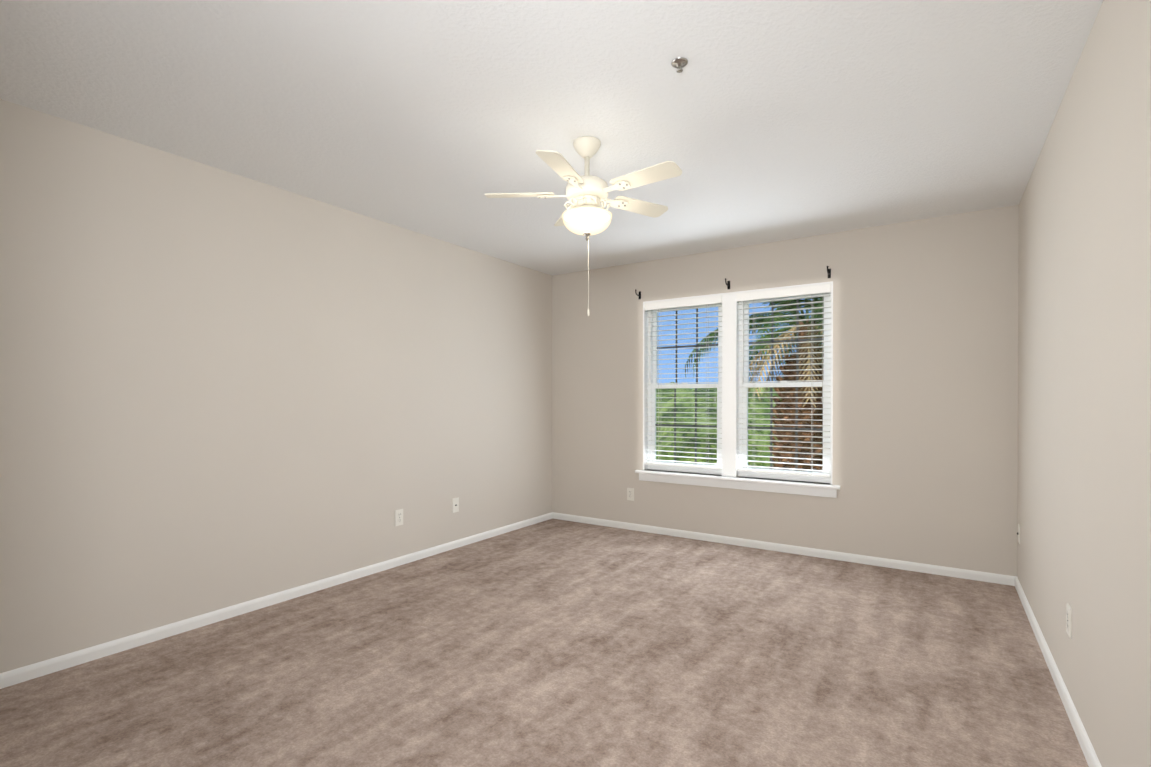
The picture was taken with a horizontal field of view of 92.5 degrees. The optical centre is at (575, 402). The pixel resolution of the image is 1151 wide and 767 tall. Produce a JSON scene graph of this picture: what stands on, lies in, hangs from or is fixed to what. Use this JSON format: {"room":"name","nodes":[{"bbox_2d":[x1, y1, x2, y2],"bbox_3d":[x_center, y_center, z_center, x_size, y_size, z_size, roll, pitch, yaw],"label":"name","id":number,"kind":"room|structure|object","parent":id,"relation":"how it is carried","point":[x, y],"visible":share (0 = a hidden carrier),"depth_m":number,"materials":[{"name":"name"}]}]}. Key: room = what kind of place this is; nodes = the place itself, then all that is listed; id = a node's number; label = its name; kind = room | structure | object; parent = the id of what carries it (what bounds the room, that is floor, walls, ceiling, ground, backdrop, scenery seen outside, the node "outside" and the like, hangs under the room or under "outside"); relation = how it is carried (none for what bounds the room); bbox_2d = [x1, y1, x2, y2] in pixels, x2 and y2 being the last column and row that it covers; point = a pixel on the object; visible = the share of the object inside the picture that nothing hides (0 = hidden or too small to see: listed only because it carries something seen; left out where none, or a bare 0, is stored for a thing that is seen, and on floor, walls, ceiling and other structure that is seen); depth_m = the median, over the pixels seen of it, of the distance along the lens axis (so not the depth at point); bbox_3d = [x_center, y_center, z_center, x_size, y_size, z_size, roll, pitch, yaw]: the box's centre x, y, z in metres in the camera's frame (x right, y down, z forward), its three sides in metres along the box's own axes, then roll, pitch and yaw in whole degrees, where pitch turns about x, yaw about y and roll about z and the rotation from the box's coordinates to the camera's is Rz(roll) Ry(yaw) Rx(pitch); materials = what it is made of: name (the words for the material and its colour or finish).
{"room":"empty bedroom","nodes":[
{"label":"empty bedroom","id":0,"kind":"room"},
{"bbox_2d":[0,99,551,672],"bbox_3d":[-1.708,-0.042,3.443,0.150,2.440,5.435,0,0,33],"label":"wall","id":1,"kind":"structure","parent":0,"point":[220,389],"depth_m":2.98,"materials":[{"name":"paint"}]},
{"bbox_2d":[0,512,551,688],"bbox_3d":[-1.640,1.148,3.405,0.013,0.060,5.135,0,0,33],"label":"baseboard","id":2,"kind":"structure","parent":1,"relation":"attached to","point":[104,650],"depth_m":2.98,"materials":[{"name":"white"}]},
{"bbox_2d":[395,509,402,525],"bbox_3d":[-1.269,0.830,3.970,0.008,0.114,0.070,0,0,33],"label":"electrical outlet","id":3,"kind":"object","parent":1,"relation":"attached to","point":[398,517],"visible":1,"depth_m":3.96,"materials":[{"name":"white plastic"}]},
{"bbox_2d":[452,497,458,512],"bbox_3d":[-0.962,0.827,4.432,0.014,0.114,0.070,0,0,33],"label":"electrical outlet","id":4,"kind":"object","parent":1,"relation":"attached to","point":[455,504],"visible":1,"depth_m":4.43,"materials":[{"name":"white plastic"}]},
{"bbox_2d":[0,518,1088,766],"bbox_3d":[-0.113,1.233,2.400,3.971,0.100,5.435,0,0,33],"label":"floor","id":5,"kind":"structure","parent":0,"point":[552,642],"depth_m":2.39,"materials":[{"name":"carpet"}]},
{"bbox_2d":[0,0,1102,275],"bbox_3d":[-0.113,-1.307,2.386,3.971,0.100,5.435,0,0,33],"label":"ceiling","id":6,"kind":"structure","parent":0,"point":[766,120],"depth_m":2.29,"materials":[{"name":"white paint"}]},
{"bbox_2d":[485,136,681,315],"bbox_3d":[0.071,-0.849,2.648,0.938,0.818,0.956,0,0,33],"label":"fan","id":7,"kind":"object","parent":6,"relation":"hanging from","point":[586,214],"visible":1,"depth_m":2.60,"materials":[{"name":"painted metal"},{"name":"painted wood"},{"name":"frosted glass"}]},
{"bbox_2d":[671,57,687,72],"bbox_3d":[0.385,-1.239,2.035,0.062,0.032,0.062,0,0,33],"label":"sprinkler","id":8,"kind":"object","parent":6,"relation":"attached to","point":[680,62],"visible":1,"depth_m":2.03,"materials":[{"name":"silver metal"}]},
{"bbox_2d":[552,205,1018,575],"bbox_3d":[1.340,-0.049,4.600,3.671,2.440,0.150,0,0,33],"label":"wall","id":9,"kind":"structure","parent":0,"point":[925,394],"depth_m":3.99,"materials":[{"name":"paint"}]},
{"bbox_2d":[627,488,633,500],"bbox_3d":[0.504,0.844,5.060,0.070,0.114,0.008,0,0,33],"label":"electrical outlet","id":10,"kind":"object","parent":9,"relation":"attached to","point":[630,493],"visible":1,"depth_m":5.06,"materials":[{"name":"white plastic"}]},
{"bbox_2d":[635,266,840,497],"bbox_3d":[1.281,-0.150,4.579,1.685,1.718,0.229,0,0,33],"label":"window","id":11,"kind":"structure","parent":9,"relation":"in","point":[732,385],"depth_m":4.56,"materials":[{"name":"white plastic"}]},
{"bbox_2d":[552,512,1011,585],"bbox_3d":[1.291,1.142,4.541,3.600,0.060,0.013,0,0,33],"label":"baseboard","id":12,"kind":"structure","parent":9,"relation":"attached to","point":[862,559],"depth_m":4.22,"materials":[{"name":"white"}]},
{"bbox_2d":[1017,0,1150,766],"bbox_3d":[1.483,-0.031,1.342,0.150,2.440,5.435,0,0,33],"label":"wall","id":13,"kind":"structure","parent":0,"point":[1084,408],"depth_m":1.79,"materials":[{"name":"paint"}]},
{"bbox_2d":[1017,524,1019,543],"bbox_3d":[2.757,0.818,3.433,0.014,0.114,0.070,0,0,33],"label":"electrical outlet","id":14,"kind":"object","parent":13,"relation":"attached to","point":[1018,533],"visible":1,"depth_m":3.43,"materials":[{"name":"white plastic"}]},
{"bbox_2d":[1012,576,1101,766],"bbox_3d":[1.415,1.159,1.394,0.013,0.060,5.135,0,0,33],"label":"baseboard","id":15,"kind":"structure","parent":13,"relation":"attached to","point":[1092,760],"depth_m":2.21,"materials":[{"name":"white"}]},
{"bbox_2d":[1066,603,1071,638],"bbox_3d":[1.897,0.840,2.120,0.008,0.114,0.070,0,0,33],"label":"electrical outlet","id":16,"kind":"object","parent":13,"relation":"attached to","point":[1069,620],"visible":1,"depth_m":2.11,"materials":[{"name":"white plastic"}]},
{"label":"outside","id":17,"kind":"structure","parent":0,"visible":0},
{"bbox_3d":[25.293,4.233,39.807,85.000,0.100,84.465,0,0,33],"label":"ground","id":18,"kind":"structure","parent":17,"visible":0},
{"bbox_2d":[656,382,781,468],"bbox_3d":[7.819,3.529,17.542,30.595,9.813,16.170,0,0,33],"label":"trees","id":19,"kind":"object","parent":18,"relation":"on","point":[670,393],"depth_m":12.65,"materials":[{"name":"green plant"}]},
{"bbox_2d":[685,297,823,471],"bbox_3d":[3.494,0.938,8.086,4.001,6.830,3.920,0,0,33],"label":"palm tree","id":20,"kind":"object","parent":18,"relation":"on","point":[784,404],"depth_m":7.79,"materials":[{"name":"green plant"}]}
]}

